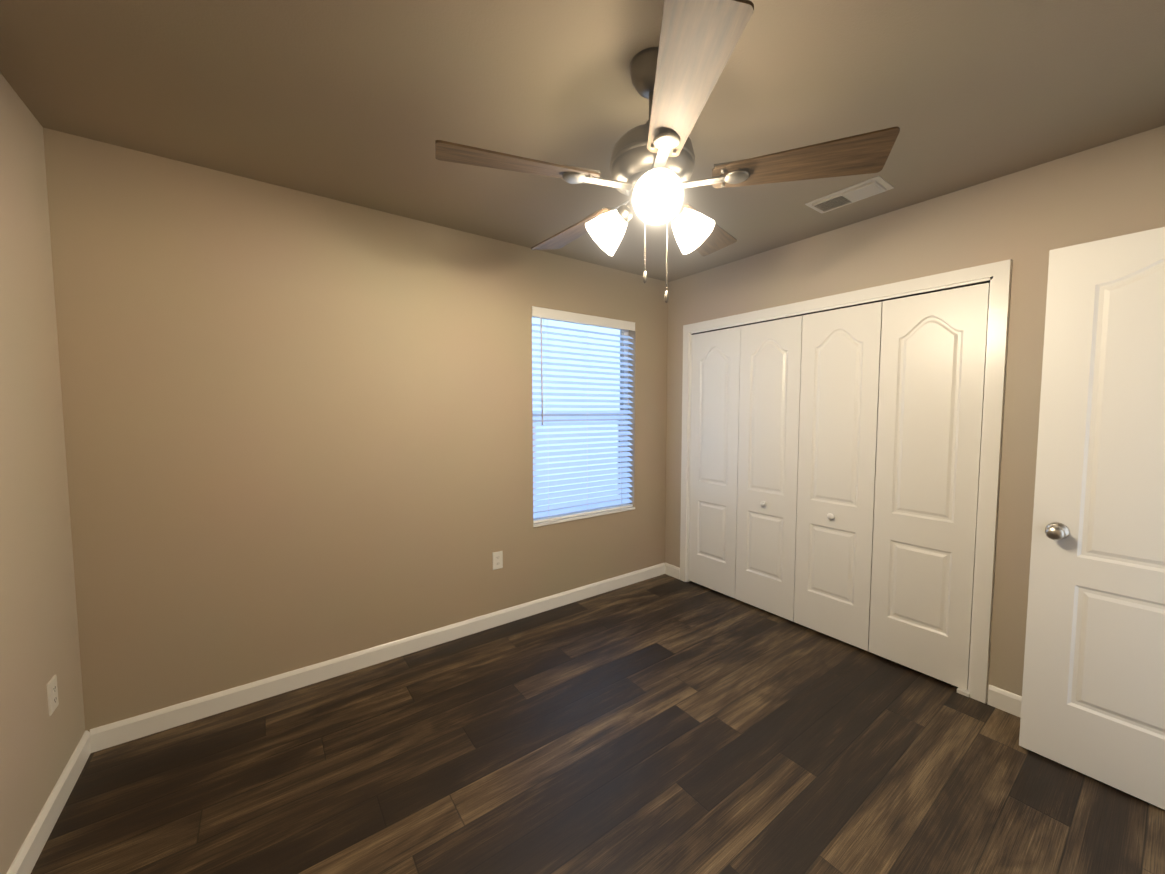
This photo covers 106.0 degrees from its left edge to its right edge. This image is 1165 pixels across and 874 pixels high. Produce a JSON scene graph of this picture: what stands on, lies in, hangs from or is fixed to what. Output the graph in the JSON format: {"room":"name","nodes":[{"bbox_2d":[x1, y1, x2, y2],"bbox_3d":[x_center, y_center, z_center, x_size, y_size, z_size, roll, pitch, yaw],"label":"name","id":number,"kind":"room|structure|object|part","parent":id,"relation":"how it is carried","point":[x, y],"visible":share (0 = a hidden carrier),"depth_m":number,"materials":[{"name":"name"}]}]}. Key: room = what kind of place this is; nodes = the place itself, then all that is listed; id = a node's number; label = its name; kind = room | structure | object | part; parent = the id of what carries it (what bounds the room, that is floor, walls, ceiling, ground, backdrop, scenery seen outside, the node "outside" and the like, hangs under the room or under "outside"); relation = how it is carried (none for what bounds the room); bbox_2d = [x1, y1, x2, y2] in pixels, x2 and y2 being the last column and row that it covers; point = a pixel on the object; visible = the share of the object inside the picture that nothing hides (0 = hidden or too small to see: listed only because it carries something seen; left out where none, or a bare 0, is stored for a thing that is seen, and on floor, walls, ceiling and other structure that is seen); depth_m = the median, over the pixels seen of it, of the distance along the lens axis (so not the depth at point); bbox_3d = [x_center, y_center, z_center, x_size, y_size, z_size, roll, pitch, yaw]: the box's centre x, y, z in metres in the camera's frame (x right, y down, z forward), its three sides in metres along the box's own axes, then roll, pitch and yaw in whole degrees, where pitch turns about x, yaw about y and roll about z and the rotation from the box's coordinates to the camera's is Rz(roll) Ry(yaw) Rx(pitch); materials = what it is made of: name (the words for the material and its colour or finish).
{"room":"empty bedroom","nodes":[
{"label":"empty bedroom","id":0,"kind":"room"},
{"bbox_2d":[0,73,84,873],"bbox_3d":[-1.210,0.142,0.463,0.150,2.490,3.370,-2,4,-36],"label":"wall","id":1,"kind":"structure","parent":0,"point":[39,643],"depth_m":1.48,"materials":[{"name":"beige paint"}]},
{"bbox_2d":[6,728,93,873],"bbox_3d":[-1.132,1.335,0.566,0.014,0.095,3.030,-2,4,-36],"label":"baseboard","id":2,"kind":"structure","parent":1,"relation":"attached to","point":[25,860],"depth_m":1.49,"materials":[{"name":"white wood"}]},
{"bbox_2d":[47,675,58,715],"bbox_3d":[-1.873,0.913,1.556,0.008,0.114,0.070,-2,4,-36],"label":"electrical outlet","id":3,"kind":"object","parent":1,"relation":"attached to","point":[52,695],"visible":1,"depth_m":1.55,"materials":[{"name":"white plastic"}]},
{"bbox_2d":[43,127,667,731],"bbox_3d":[-0.650,-0.002,2.857,3.580,2.490,0.150,-2,4,-36],"label":"wall","id":4,"kind":"structure","parent":0,"point":[297,429],"depth_m":2.18,"materials":[{"name":"beige paint"}]},
{"bbox_2d":[94,562,669,751],"bbox_3d":[-0.655,1.201,2.808,3.430,0.095,0.040,-2,4,-36],"label":"baseboard","id":5,"kind":"structure","parent":4,"relation":"attached to","point":[150,724],"depth_m":2.33,"materials":[{"name":"white wood"}]},
{"bbox_2d":[492,551,502,569],"bbox_3d":[-0.555,0.808,2.877,0.070,0.114,0.008,-2,4,-36],"label":"electrical outlet","id":6,"kind":"object","parent":4,"relation":"attached to","point":[497,557],"visible":1,"depth_m":2.88,"materials":[{"name":"white plastic"}]},
{"bbox_2d":[532,316,627,518],"bbox_3d":[-0.024,-0.151,3.349,0.940,1.500,0.050,-2,4,-36],"label":"window","id":7,"kind":"structure","parent":4,"relation":"in","point":[572,325],"depth_m":3.34,"materials":[{"name":"white glass"}]},
{"bbox_2d":[532,306,634,522],"bbox_3d":[0.026,-0.156,3.279,0.932,1.478,0.077,-2,4,-36],"label":"window blinds","id":8,"kind":"object","parent":7,"relation":"attached to","point":[543,313],"visible":0.94,"depth_m":3.26,"materials":[{"name":"white plastic"}]},
{"bbox_2d":[533,507,634,526],"bbox_3d":[0.020,0.593,3.333,0.942,0.016,0.096,-2,4,-36],"label":"window ledge","id":9,"kind":"object","parent":4,"relation":"attached to","point":[580,517],"visible":0.5,"depth_m":3.26,"materials":[{"name":"white wood"}]},
{"bbox_2d":[0,0,1164,281],"bbox_3d":[0.601,-1.240,1.700,4.630,0.120,3.370,-2,4,-36],"label":"ceiling","id":10,"kind":"structure","parent":0,"point":[362,102],"depth_m":1.50,"materials":[{"name":"paint"}]},
{"bbox_2d":[435,0,899,302],"bbox_3d":[0.194,-0.793,1.427,1.276,0.740,1.215,-2,4,-36],"label":"ceiling fan","id":11,"kind":"object","parent":10,"relation":"hanging from","point":[676,74],"visible":1,"depth_m":1.25,"materials":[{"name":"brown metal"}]},
{"bbox_3d":[-0.178,-0.783,1.264,0.465,0.006,0.155,-1,17,-18],"label":"blade","id":12,"kind":"part","parent":11,"relation":"part of","materials":[{"name":"brown wood"}]},
{"bbox_3d":[-0.027,-0.811,1.730,0.155,0.006,0.465,-18,13,-34],"label":"blade","id":13,"kind":"part","parent":11,"relation":"part of","materials":[{"name":"brown wood"}]},
{"bbox_3d":[0.219,-0.766,0.976,0.155,0.006,0.465,13,3,-1],"label":"blade","id":14,"kind":"part","parent":11,"relation":"part of","materials":[{"name":"brown wood"}]},
{"bbox_3d":[0.464,-0.811,1.730,0.155,0.006,0.465,-14,-5,36],"label":"blade","id":15,"kind":"part","parent":11,"relation":"part of","materials":[{"name":"brown wood"}]},
{"bbox_3d":[0.616,-0.783,1.265,0.465,0.006,0.155,1,-9,18],"label":"blade","id":16,"kind":"part","parent":11,"relation":"part of","materials":[{"name":"brown wood"}]},
{"bbox_2d":[805,176,893,213],"bbox_3d":[1.331,-1.202,2.204,0.180,0.015,0.340,-2,4,-36],"label":"ceiling vent","id":17,"kind":"object","parent":10,"relation":"in","point":[856,192],"visible":1,"depth_m":2.17,"materials":[{"name":"white metal"}]},
{"bbox_2d":[31,574,1164,873],"bbox_3d":[0.601,1.365,1.856,4.630,0.120,3.370,-2,4,-36],"label":"floor","id":18,"kind":"structure","parent":0,"point":[663,724],"depth_m":1.72,"materials":[{"name":"wood"}]},
{"bbox_2d":[665,125,1164,701],"bbox_3d":[1.684,0.016,2.566,0.150,2.490,3.070,-2,4,-36],"label":"wall","id":19,"kind":"structure","parent":0,"point":[1027,219],"depth_m":2.05,"materials":[{"name":"beige paint"}]},
{"bbox_2d":[691,280,989,334],"bbox_3d":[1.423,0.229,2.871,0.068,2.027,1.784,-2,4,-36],"label":"closet track","id":20,"kind":"object","parent":19,"relation":"attached to","point":[853,305],"visible":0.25,"depth_m":2.53,"materials":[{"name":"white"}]},
{"bbox_2d":[688,326,740,597],"bbox_3d":[1.016,0.193,3.400,0.030,2.000,0.442,-2,4,-36],"label":"closet door","id":21,"kind":"structure","parent":20,"relation":"attached to","point":[715,392],"depth_m":3.38,"materials":[{"name":"white paint"}]},
{"bbox_2d":[735,316,802,620],"bbox_3d":[1.264,0.215,3.030,0.066,2.000,0.442,-2,4,-36],"label":"closet door","id":22,"kind":"structure","parent":20,"relation":"attached to","point":[769,396],"depth_m":3.02,"materials":[{"name":"white paint"}]},
{"bbox_2d":[794,302,881,650],"bbox_3d":[1.526,0.237,2.671,0.066,2.000,0.442,-2,4,-36],"label":"closet door","id":23,"kind":"structure","parent":20,"relation":"attached to","point":[840,376],"depth_m":2.65,"materials":[{"name":"white paint"}]},
{"bbox_2d":[868,283,989,696],"bbox_3d":[1.797,0.267,2.309,0.054,2.018,0.456,-2,4,-36],"label":"closet door","id":24,"kind":"structure","parent":20,"relation":"attached to","point":[931,385],"depth_m":2.29,"materials":[{"name":"white paint"}]},
{"bbox_2d":[680,259,1012,703],"bbox_3d":[1.448,0.191,2.887,0.166,2.102,1.934,-2,4,-36],"label":"trim","id":25,"kind":"structure","parent":19,"relation":"attached to","point":[998,275],"depth_m":2.12,"materials":[{"name":"white wood"}]},
{"bbox_2d":[987,684,1021,717],"bbox_3d":[2.240,1.265,1.735,0.014,0.095,0.955,-2,4,-36],"label":"baseboard","id":26,"kind":"structure","parent":19,"relation":"attached to","point":[1004,700],"depth_m":2.07,"materials":[{"name":"white wood"}]},
{"bbox_3d":[2.047,0.304,0.862,0.939,2.117,0.166,-2,4,-36],"label":"trim","id":27,"kind":"structure","parent":0,"visible":0},
{"bbox_2d":[1019,227,1164,809],"bbox_3d":[2.084,0.300,1.467,0.177,2.030,0.810,-2,4,-36],"label":"entry door","id":28,"kind":"structure","parent":27,"relation":"attached to","point":[1093,698],"depth_m":1.64,"materials":[{"name":"white paint"}]}
]}

